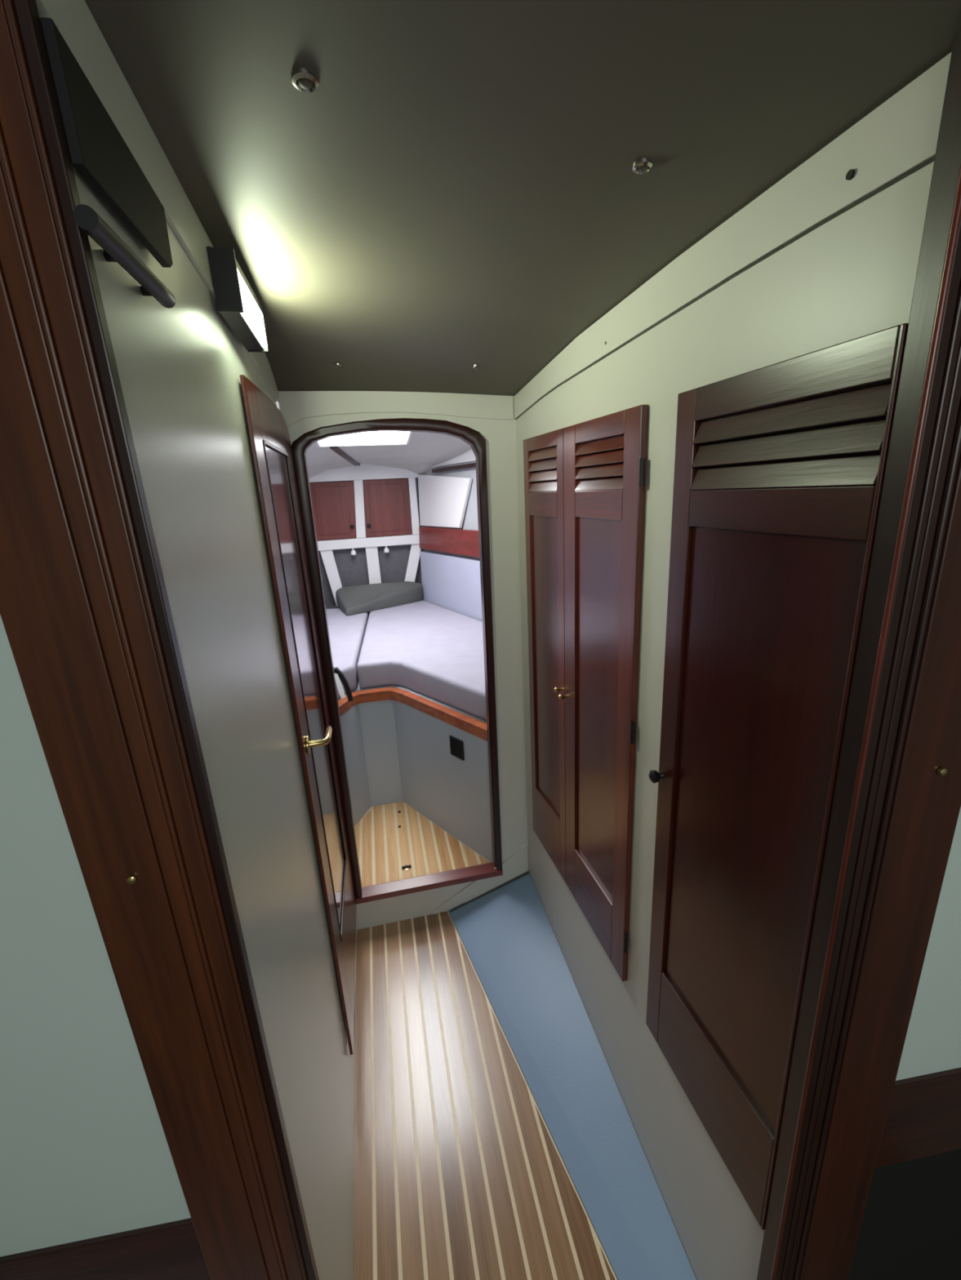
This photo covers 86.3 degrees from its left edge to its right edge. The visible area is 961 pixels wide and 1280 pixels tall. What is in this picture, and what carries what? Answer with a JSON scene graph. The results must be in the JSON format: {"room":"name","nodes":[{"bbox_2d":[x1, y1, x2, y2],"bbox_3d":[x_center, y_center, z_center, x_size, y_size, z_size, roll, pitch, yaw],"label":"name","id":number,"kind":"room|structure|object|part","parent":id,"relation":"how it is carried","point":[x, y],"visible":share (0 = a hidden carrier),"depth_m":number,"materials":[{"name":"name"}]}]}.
{"room":"ship interior","nodes":[
{"label":"ship interior","id":0,"kind":"room"},
{"bbox_2d":[0,614,191,1257],"bbox_3d":[-0.741,0.141,0.440,0.694,1.298,0.012,-5,16,-7],"label":"wall","id":1,"kind":"structure","parent":0,"point":[85,1153],"depth_m":0.56,"materials":[{"name":"white paint"}]},
{"bbox_2d":[0,1217,210,1279],"bbox_3d":[-0.692,1.068,0.704,0.694,0.632,0.020,-5,16,-7],"label":"board","id":2,"kind":"object","parent":1,"relation":"attached to","point":[171,1251],"visible":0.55,"depth_m":0.65,"materials":[{"name":"brown wood"}]},
{"bbox_2d":[37,9,355,1279],"bbox_3d":[-0.396,0.272,1.085,0.030,1.960,1.083,-6,16,-12],"label":"wall","id":3,"kind":"structure","parent":0,"point":[180,366],"depth_m":0.70,"materials":[{"name":"beige paint"}]},
{"bbox_2d":[40,17,173,267],"bbox_3d":[-0.316,-0.408,0.449,0.014,0.082,0.193,-6,16,-11],"label":"board","id":4,"kind":"object","parent":3,"relation":"attached to","point":[97,148],"visible":1,"depth_m":0.40,"materials":[{"name":"paint"}]},
{"bbox_2d":[73,204,175,308],"bbox_3d":[-0.300,-0.320,0.438,0.023,0.016,0.162,-6,16,-11],"label":"grab rail","id":5,"kind":"object","parent":3,"relation":"attached to","point":[115,250],"visible":1,"depth_m":0.41,"materials":[{"name":"black plastic"}]},
{"bbox_2d":[35,0,279,402],"bbox_3d":[-0.422,-0.570,0.847,0.006,0.148,1.080,-6,16,-12],"label":"wall panel","id":6,"kind":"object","parent":3,"relation":"attached to","point":[73,19],"depth_m":0.50,"materials":[{"name":"beige paint"}]},
{"bbox_2d":[206,245,268,351],"bbox_3d":[-0.400,-0.559,0.855,0.038,0.089,0.212,-6,16,-11],"label":"lamp","id":7,"kind":"object","parent":3,"relation":"attached to","point":[236,300],"visible":1,"depth_m":0.77,"materials":[{"name":"black plastic"}]},
{"bbox_2d":[236,268,266,346],"bbox_3d":[-0.384,-0.551,0.861,0.007,0.056,0.200,-6,16,-11],"label":"diffuser","id":8,"kind":"object","parent":7,"relation":"attached to","point":[250,317],"depth_m":0.84,"materials":[{"name":"white plastic"}]},
{"bbox_2d":[239,374,356,1054],"bbox_3d":[-0.403,0.232,1.350,0.058,1.596,0.521,-6,16,-11],"label":"door","id":9,"kind":"structure","parent":3,"relation":"in","point":[268,434],"depth_m":1.23,"materials":[{"name":"brown wood"}]},
{"bbox_3d":[-0.463,-0.480,1.133,0.008,0.104,0.329,-6,16,-11],"label":"rail","id":10,"kind":"part","parent":9,"relation":"part of","materials":[{"name":"brown wood"}]},
{"bbox_3d":[-0.431,0.156,1.315,0.004,1.220,0.329,-6,16,-11],"label":"panel","id":11,"kind":"part","parent":9,"relation":"part of","materials":[{"name":"brown wood"}]},
{"bbox_3d":[-0.379,0.230,1.127,0.004,0.042,0.042,-6,16,-11],"label":"handle","id":12,"kind":"part","parent":9,"relation":"part of","materials":[{"name":"gold metal"}]},
{"bbox_3d":[-0.363,0.219,1.172,0.046,0.018,0.097,-6,16,-11],"label":"lever","id":13,"kind":"part","parent":9,"relation":"part of","materials":[{"name":"gold metal"}]},
{"bbox_3d":[-0.392,0.873,1.520,0.008,0.272,0.329,-6,16,-11],"label":"rail","id":14,"kind":"part","parent":9,"relation":"part of","materials":[{"name":"brown wood"}]},
{"bbox_2d":[315,477,422,608],"bbox_3d":[-0.751,-0.409,3.639,1.800,1.860,0.030,-6,16,-11],"label":"wall","id":15,"kind":"structure","parent":0,"point":[335,606],"depth_m":3.54,"materials":[{"name":"white paint"}]},
{"bbox_2d":[308,463,422,606],"bbox_3d":[-0.747,-0.700,3.454,0.920,0.921,0.132,-6,16,-11],"label":"locker","id":16,"kind":"object","parent":15,"relation":"attached to","point":[364,508],"visible":0.71,"depth_m":3.39,"materials":[{"name":"white paint"}]},
{"bbox_3d":[-0.984,-0.413,3.439,0.129,0.382,0.020,-6,16,-11],"label":"post","id":17,"kind":"part","parent":16,"relation":"part of","materials":[{"name":"white paint"}]},
{"bbox_3d":[-0.950,-0.837,3.321,0.220,0.300,0.004,-6,16,-11],"label":"raised panel","id":18,"kind":"part","parent":16,"relation":"part of","materials":[{"name":"brown wood"}]},
{"bbox_3d":[-0.952,-0.839,3.332,0.290,0.362,0.018,-6,16,-11],"label":"door","id":19,"kind":"part","parent":16,"relation":"part of","materials":[{"name":"brown wood"}]},
{"bbox_2d":[351,548,355,555],"bbox_3d":[-0.845,-0.586,3.407,0.036,0.043,0.037,-6,16,-11],"label":"reading lamp","id":20,"kind":"object","parent":16,"relation":"attached to","point":[353,552],"visible":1,"depth_m":3.40,"materials":[{"name":"white paint"}]},
{"bbox_2d":[316,533,419,551],"bbox_3d":[-0.796,-0.648,3.415,0.798,0.062,0.050,-6,16,-11],"label":"shelf","id":21,"kind":"object","parent":16,"relation":"attached to","point":[369,541],"depth_m":3.41,"materials":[{"name":"white paint"}]},
{"bbox_3d":[-0.721,-0.442,3.490,0.082,0.382,0.020,-6,16,-11],"label":"post","id":22,"kind":"part","parent":16,"relation":"part of","materials":[{"name":"white paint"}]},
{"bbox_2d":[383,546,389,552],"bbox_3d":[-0.632,-0.609,3.448,0.036,0.043,0.037,-6,16,-11],"label":"reading lamp","id":23,"kind":"object","parent":16,"relation":"attached to","point":[386,549],"visible":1,"depth_m":3.44,"materials":[{"name":"white paint"}]},
{"bbox_3d":[-0.620,-0.875,3.397,0.310,0.362,0.018,-6,16,-11],"label":"door","id":24,"kind":"part","parent":16,"relation":"part of","materials":[{"name":"brown wood"}]},
{"bbox_3d":[-0.618,-0.873,3.386,0.240,0.300,0.004,-6,16,-11],"label":"raised panel","id":25,"kind":"part","parent":16,"relation":"part of","materials":[{"name":"brown wood"}]},
{"bbox_3d":[-0.476,-0.468,3.538,0.180,0.382,0.020,-6,16,-11],"label":"post","id":26,"kind":"part","parent":16,"relation":"part of","materials":[{"name":"white paint"}]},
{"bbox_2d":[277,401,471,478],"bbox_3d":[-0.565,-0.937,2.389,2.200,0.307,2.012,-6,16,-11],"label":"ceiling","id":27,"kind":"structure","parent":0,"point":[424,451],"depth_m":2.90,"materials":[{"name":"white paint"}]},
{"bbox_2d":[329,446,359,465],"bbox_3d":[-0.774,-1.059,2.963,0.036,0.063,0.629,-3,16,-2],"label":"batten","id":28,"kind":"object","parent":27,"relation":"attached to","point":[335,449],"visible":0.86,"depth_m":2.89,"materials":[{"name":"brown wood"}]},
{"bbox_2d":[315,431,412,447],"bbox_3d":[-0.508,-0.944,2.197,0.460,0.126,0.945,-6,16,-11],"label":"window","id":29,"kind":"structure","parent":27,"relation":"attached to","point":[374,437],"depth_m":2.58,"materials":[{"name":"white glass"}]},
{"bbox_3d":[-0.605,-1.022,2.649,0.436,0.036,0.012,-6,16,-11],"label":"frame","id":30,"kind":"part","parent":29,"relation":"part of","materials":[{"name":"white paint"}]},
{"bbox_3d":[-0.508,-0.947,2.196,0.436,0.097,0.921,-6,16,-11],"label":"pane","id":31,"kind":"part","parent":29,"relation":"part of","materials":[{"name":"white glass"}]},
{"bbox_3d":[-0.290,-0.967,2.240,0.012,0.126,0.945,-6,16,-11],"label":"frame","id":32,"kind":"part","parent":29,"relation":"part of","materials":[{"name":"white paint"}]},
{"bbox_2d":[278,391,528,930],"bbox_3d":[-0.180,0.146,1.688,0.658,1.870,0.028,-6,16,-11],"label":"wall","id":33,"kind":"structure","parent":0,"point":[500,434],"depth_m":1.68,"materials":[{"name":"beige paint"}]},
{"bbox_2d":[291,417,502,904],"bbox_3d":[-0.223,0.139,1.666,0.556,1.588,0.049,-6,16,-11],"label":"door frame","id":34,"kind":"structure","parent":33,"relation":"attached to","point":[474,438],"depth_m":1.61,"materials":[{"name":"brown wood"}]},
{"bbox_3d":[-0.188,0.888,1.880,0.546,0.028,0.049,-6,16,-11],"label":"sill","id":35,"kind":"part","parent":34,"relation":"part of","materials":[{"name":"brown wood"}]},
{"bbox_2d":[282,391,513,426],"bbox_3d":[-0.215,-0.655,1.443,0.637,0.086,0.004,-6,16,-11],"label":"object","id":36,"kind":"structure","parent":33,"relation":"attached to","point":[299,406],"depth_m":1.43,"materials":[{"name":"beige paint"}]},
{"bbox_2d":[433,844,527,915],"bbox_3d":[-0.001,0.894,1.914,0.366,0.228,0.006,-6,16,-11],"label":"baseboard","id":37,"kind":"structure","parent":33,"relation":"attached to","point":[516,864],"depth_m":1.92,"materials":[{"name":"white paint"}]},
{"bbox_2d":[449,871,528,911],"bbox_3d":[0.035,0.948,1.931,0.309,0.114,0.004,-6,16,-11],"label":"trim","id":38,"kind":"structure","parent":33,"relation":"attached to","point":[527,872],"depth_m":1.93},
{"bbox_2d":[354,801,489,887],"bbox_3d":[-0.387,0.845,2.138,0.798,0.020,0.542,-6,16,-11],"label":"floor","id":39,"kind":"structure","parent":0,"point":[383,847],"depth_m":2.08,"materials":[{"name":"brown wood"}]},
{"bbox_2d":[401,865,411,870],"bbox_3d":[-0.284,0.874,1.969,0.036,0.008,0.026,-6,16,-11],"label":"floor latch","id":40,"kind":"object","parent":39,"relation":"on","point":[406,867],"depth_m":1.97,"materials":[{"name":"gold metal"}]},
{"bbox_3d":[-0.284,0.872,1.969,0.036,0.004,0.010,-6,16,-11],"label":"ring pull","id":41,"kind":"part","parent":40,"relation":"part of","materials":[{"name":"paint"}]},
{"bbox_2d":[337,679,493,862],"bbox_3d":[-0.520,0.388,2.704,1.930,0.565,1.883,-6,16,-11],"label":"bed base","id":42,"kind":"object","parent":39,"relation":"on","point":[395,751],"visible":0.35,"depth_m":2.19,"materials":[{"name":"white paint"}]},
{"bbox_2d":[325,608,369,698],"bbox_3d":[-0.833,0.105,2.502,0.617,0.117,2.045,-1,16,6],"label":"cushion","id":43,"kind":"object","parent":42,"relation":"on","point":[346,633],"visible":0.23,"depth_m":2.64,"materials":[{"name":"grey fabric"}]},
{"bbox_2d":[333,666,352,701],"bbox_3d":[-0.555,0.189,2.051,0.068,0.146,0.092,-6,16,-11],"label":"strap","id":44,"kind":"object","parent":43,"relation":"attached to","point":[339,673],"visible":0.86,"depth_m":2.06,"materials":[{"name":"black fabric"}]},
{"bbox_3d":[-0.653,0.627,1.968,0.016,0.523,0.488,3,17,21],"label":"panel","id":45,"kind":"part","parent":42,"relation":"part of","materials":[{"name":"grey paint"}]},
{"bbox_3d":[-0.546,0.541,2.248,0.016,0.523,0.137,2,17,17],"label":"panel","id":46,"kind":"part","parent":42,"relation":"part of","materials":[{"name":"white paint"}]},
{"bbox_3d":[-0.450,0.513,2.330,0.146,0.524,0.016,-6,16,-11],"label":"panel","id":47,"kind":"part","parent":42,"relation":"part of","materials":[{"name":"white paint"}]},
{"bbox_2d":[337,687,487,741],"bbox_3d":[-0.430,0.310,1.994,0.873,0.048,0.553,-6,16,-11],"label":"rail","id":48,"kind":"object","parent":42,"relation":"attached to","point":[477,728],"visible":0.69,"depth_m":2.10,"materials":[{"name":"brown wood"}]},
{"bbox_2d":[356,600,486,720],"bbox_3d":[-0.271,0.051,2.588,0.817,0.117,2.068,-12,18,-28],"label":"cushion","id":49,"kind":"object","parent":42,"relation":"on","point":[433,651],"visible":0.65,"depth_m":2.32,"materials":[{"name":"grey fabric"}]},
{"bbox_2d":[335,581,423,615],"bbox_3d":[-0.653,-0.285,3.351,0.580,0.143,0.340,-6,16,-11],"label":"pillow","id":50,"kind":"object","parent":49,"relation":"on","point":[354,599],"visible":1,"depth_m":3.37,"materials":[{"name":"grey fabric"}]},
{"bbox_3d":[-0.163,0.557,2.122,0.016,0.523,0.613,-17,21,-40],"label":"panel","id":51,"kind":"part","parent":42,"relation":"part of","materials":[{"name":"grey paint"}]},
{"bbox_2d":[448,735,464,760],"bbox_3d":[-0.091,0.415,1.972,0.006,0.080,0.076,-17,21,-40],"label":"vent plate","id":52,"kind":"object","parent":42,"relation":"attached to","point":[456,745],"visible":1,"depth_m":1.97,"materials":[{"name":"black plastic"}]},
{"bbox_3d":[-0.114,0.409,1.997,0.005,0.080,0.008,-17,21,-40],"label":"frame","id":53,"kind":"part","parent":52,"relation":"part of","materials":[{"name":"black plastic"}]},
{"bbox_3d":[-0.093,0.380,1.962,0.005,0.008,0.060,-17,21,-40],"label":"frame","id":54,"kind":"part","parent":52,"relation":"part of","materials":[{"name":"black plastic"}]},
{"bbox_3d":[-0.089,0.450,1.982,0.005,0.008,0.060,-17,21,-40],"label":"frame","id":55,"kind":"part","parent":52,"relation":"part of","materials":[{"name":"black plastic"}]},
{"bbox_3d":[-0.068,0.421,1.948,0.005,0.080,0.008,-17,21,-40],"label":"frame","id":56,"kind":"part","parent":52,"relation":"part of","materials":[{"name":"black plastic"}]},
{"bbox_2d":[416,460,479,559],"bbox_3d":[0.136,-0.282,2.726,0.047,1.830,2.138,-12,18,-29],"label":"wall","id":57,"kind":"structure","parent":0,"point":[470,518],"depth_m":2.92,"materials":[{"name":"white paint"}]},
{"bbox_2d":[417,474,472,528],"bbox_3d":[-0.226,-0.858,3.126,0.027,0.329,0.701,-12,18,-29],"label":"board","id":58,"kind":"object","parent":57,"relation":"attached to","point":[442,500],"visible":1,"depth_m":3.12,"materials":[{"name":"white paint"}]},
{"bbox_2d":[418,526,479,557],"bbox_3d":[0.110,-0.479,2.623,0.036,0.141,2.007,-12,18,-29],"label":"shelf rail","id":59,"kind":"object","parent":57,"relation":"attached to","point":[457,541],"visible":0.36,"depth_m":3.07,"materials":[{"name":"red wood"}]},
{"bbox_2d":[419,551,482,622],"bbox_3d":[0.118,-0.227,2.700,0.036,0.340,2.018,-12,18,-29],"label":"panel","id":60,"kind":"object","parent":57,"relation":"attached to","point":[451,583],"visible":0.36,"depth_m":3.14,"materials":[{"name":"fabric"}]},
{"bbox_2d":[431,448,475,467],"bbox_3d":[0.108,-1.020,2.485,0.011,0.242,2.020,-12,18,-29],"label":"trim","id":61,"kind":"structure","parent":57,"relation":"attached to","point":[468,456],"depth_m":2.86,"materials":[{"name":"white paint"}]},
{"bbox_2d":[431,462,475,472],"bbox_3d":[0.102,-0.879,2.517,0.028,0.021,1.530,-12,18,-29],"label":"batten","id":62,"kind":"object","parent":57,"relation":"attached to","point":[471,464],"visible":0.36,"depth_m":2.90,"materials":[{"name":"brown wood"}]},
{"bbox_2d":[353,911,617,1279],"bbox_3d":[-0.040,1.198,1.315,0.573,0.020,1.276,-6,16,-11],"label":"floor","id":63,"kind":"structure","parent":0,"point":[460,1173],"depth_m":1.24,"materials":[{"name":"brown wood"}]},
{"bbox_2d":[0,0,319,1279],"bbox_3d":[-0.318,0.410,0.572,0.128,1.930,0.028,-6,16,-11],"label":"door frame","id":64,"kind":"structure","parent":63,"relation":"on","point":[86,613],"depth_m":0.46,"materials":[{"name":"brown wood"}]},
{"bbox_2d":[84,0,960,395],"bbox_3d":[-0.085,-0.606,0.810,0.700,0.192,1.277,-6,16,-11],"label":"ceiling","id":65,"kind":"structure","parent":0,"point":[457,188],"depth_m":0.53,"materials":[{"name":"grey paint"}]},
{"bbox_2d":[290,67,319,92],"bbox_3d":[-0.164,-0.523,0.480,0.025,0.008,0.025,-6,16,-11],"label":"button","id":66,"kind":"object","parent":65,"relation":"attached to","point":[304,77],"visible":1,"depth_m":0.48,"materials":[{"name":"metal"}]},
{"bbox_2d":[334,363,342,366],"bbox_3d":[-0.354,-0.685,1.276,0.016,0.008,0.016,-6,16,-11],"label":"button","id":67,"kind":"object","parent":65,"relation":"attached to","point":[335,364],"visible":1,"depth_m":1.27,"materials":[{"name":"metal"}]},
{"bbox_2d":[631,157,652,173],"bbox_3d":[0.171,-0.499,0.541,0.021,0.008,0.021,-6,16,-11],"label":"button","id":68,"kind":"object","parent":65,"relation":"attached to","point":[642,165],"visible":1,"depth_m":0.54,"materials":[{"name":"metal"}]},
{"bbox_2d":[448,873,696,1279],"bbox_3d":[0.167,1.130,1.343,0.318,0.135,1.276,-6,16,-11],"label":"floor","id":69,"kind":"structure","parent":0,"point":[508,937],"depth_m":1.33,"materials":[{"name":"blue paint"}]},
{"bbox_2d":[515,160,933,1279],"bbox_3d":[0.286,0.270,1.169,0.030,1.850,1.211,-6,16,-11],"label":"wall","id":70,"kind":"structure","parent":0,"point":[852,276],"depth_m":0.86,"materials":[{"name":"beige paint"}]},
{"bbox_2d":[523,427,565,882],"bbox_3d":[0.178,0.090,1.456,0.034,1.265,0.308,-6,16,-11],"label":"door","id":71,"kind":"structure","parent":70,"relation":"in","point":[544,471],"depth_m":1.43,"materials":[{"name":"brown wood"}]},
{"bbox_3d":[0.158,-0.499,1.289,0.012,0.038,0.221,-6,16,-11],"label":"rail","id":72,"kind":"part","parent":71,"relation":"part of","materials":[{"name":"brown wood"}]},
{"bbox_3d":[0.165,-0.353,1.331,0.012,0.062,0.221,-6,16,-11],"label":"rail","id":73,"kind":"part","parent":71,"relation":"part of","materials":[{"name":"brown wood"}]},
{"bbox_3d":[0.192,0.095,1.460,0.005,0.871,0.221,-6,16,-11],"label":"panel","id":74,"kind":"part","parent":71,"relation":"part of","materials":[{"name":"brown wood"}]},
{"bbox_3d":[0.214,0.588,1.600,0.012,0.213,0.221,-6,16,-11],"label":"rail","id":75,"kind":"part","parent":71,"relation":"part of","materials":[{"name":"brown wood"}]},
{"bbox_3d":[0.201,0.128,1.324,0.022,0.014,0.014,-6,16,-11],"label":"knob","id":76,"kind":"part","parent":71,"relation":"part of","materials":[{"name":"gold metal"}]},
{"bbox_2d":[558,404,648,981],"bbox_3d":[0.247,0.160,1.139,0.034,1.218,0.350,-6,16,-11],"label":"door","id":77,"kind":"structure","parent":70,"relation":"in","point":[603,528],"depth_m":1.09,"materials":[{"name":"brown wood"}]},
{"bbox_3d":[0.208,0.144,1.297,0.022,0.014,0.014,-6,16,-11],"label":"knob","id":78,"kind":"part","parent":77,"relation":"part of","materials":[{"name":"gold metal"}]},
{"bbox_3d":[0.283,0.654,1.282,0.012,0.176,0.218,-6,16,-11],"label":"rail","id":79,"kind":"part","parent":77,"relation":"part of","materials":[{"name":"brown wood"}]},
{"bbox_3d":[0.235,-0.269,1.018,0.012,0.054,0.218,-6,16,-11],"label":"rail","id":80,"kind":"part","parent":77,"relation":"part of","materials":[{"name":"brown wood"}]},
{"bbox_3d":[0.228,-0.404,0.979,0.012,0.043,0.218,-6,16,-11],"label":"rail","id":81,"kind":"part","parent":77,"relation":"part of","materials":[{"name":"brown wood"}]},
{"bbox_3d":[0.261,0.171,1.145,0.005,0.862,0.218,-6,16,-11],"label":"panel","id":82,"kind":"part","parent":77,"relation":"part of","materials":[{"name":"brown wood"}]},
{"bbox_2d":[513,51,951,419],"bbox_3d":[0.224,-0.542,0.942,0.007,0.095,1.185,-6,16,-11],"label":"wall panel","id":83,"kind":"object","parent":70,"relation":"attached to","point":[899,137],"depth_m":0.53,"materials":[{"name":"paint"}]},
{"bbox_2d":[645,323,908,1230],"bbox_3d":[0.337,0.260,0.731,0.034,1.177,0.324,-6,16,-11],"label":"door","id":84,"kind":"structure","parent":70,"relation":"in","point":[767,584],"depth_m":0.66,"materials":[{"name":"brown wood"}]},
{"bbox_3d":[0.300,0.232,0.874,0.022,0.022,0.022,-6,16,-11],"label":"knob","id":85,"kind":"part","parent":84,"relation":"part of","materials":[{"name":"black plastic"}]},
{"bbox_3d":[0.376,0.733,0.849,0.012,0.196,0.276,-6,16,-11],"label":"rail","id":86,"kind":"part","parent":84,"relation":"part of","materials":[{"name":"brown wood"}]},
{"bbox_3d":[0.355,0.263,0.715,0.005,0.813,0.276,-6,16,-11],"label":"panel","id":87,"kind":"part","parent":84,"relation":"part of","materials":[{"name":"brown wood"}]},
{"bbox_3d":[0.330,-0.151,0.596,0.012,0.049,0.276,-6,16,-11],"label":"rail","id":88,"kind":"part","parent":84,"relation":"part of","materials":[{"name":"brown wood"}]},
{"bbox_3d":[0.323,-0.279,0.559,0.012,0.045,0.276,-6,16,-11],"label":"rail","id":89,"kind":"part","parent":84,"relation":"part of","materials":[{"name":"brown wood"}]},
{"bbox_2d":[895,807,960,1080],"bbox_3d":[0.698,-0.025,0.513,0.440,1.165,0.012,-5,16,-7],"label":"wall","id":90,"kind":"structure","parent":0,"point":[932,1042],"depth_m":0.61,"materials":[{"name":"white paint"}]},
{"bbox_2d":[756,31,960,1279],"bbox_3d":[0.450,0.367,0.581,0.104,1.930,0.026,-5,16,-6],"label":"door frame","id":91,"kind":"structure","parent":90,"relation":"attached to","point":[913,806],"depth_m":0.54,"materials":[{"name":"brown wood"}]},
{"bbox_3d":[0.213,1.623,-0.196,2.060,0.029,1.900,-6,16,-11],"label":"floor","id":92,"kind":"structure","parent":0,"visible":0},
{"bbox_2d":[848,1148,960,1279],"bbox_3d":[0.750,0.974,0.799,0.440,0.614,0.020,-5,16,-7],"label":"locker","id":93,"kind":"object","parent":92,"relation":"on","point":[910,1229],"visible":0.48,"depth_m":0.73,"materials":[{"name":"paint"}]},
{"bbox_2d":[874,1067,960,1168],"bbox_3d":[0.731,0.607,0.692,0.440,0.150,0.020,-5,16,-7],"label":"board","id":94,"kind":"object","parent":93,"relation":"on","point":[923,1119],"visible":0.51,"depth_m":0.66,"materials":[{"name":"brown wood"}]}
]}

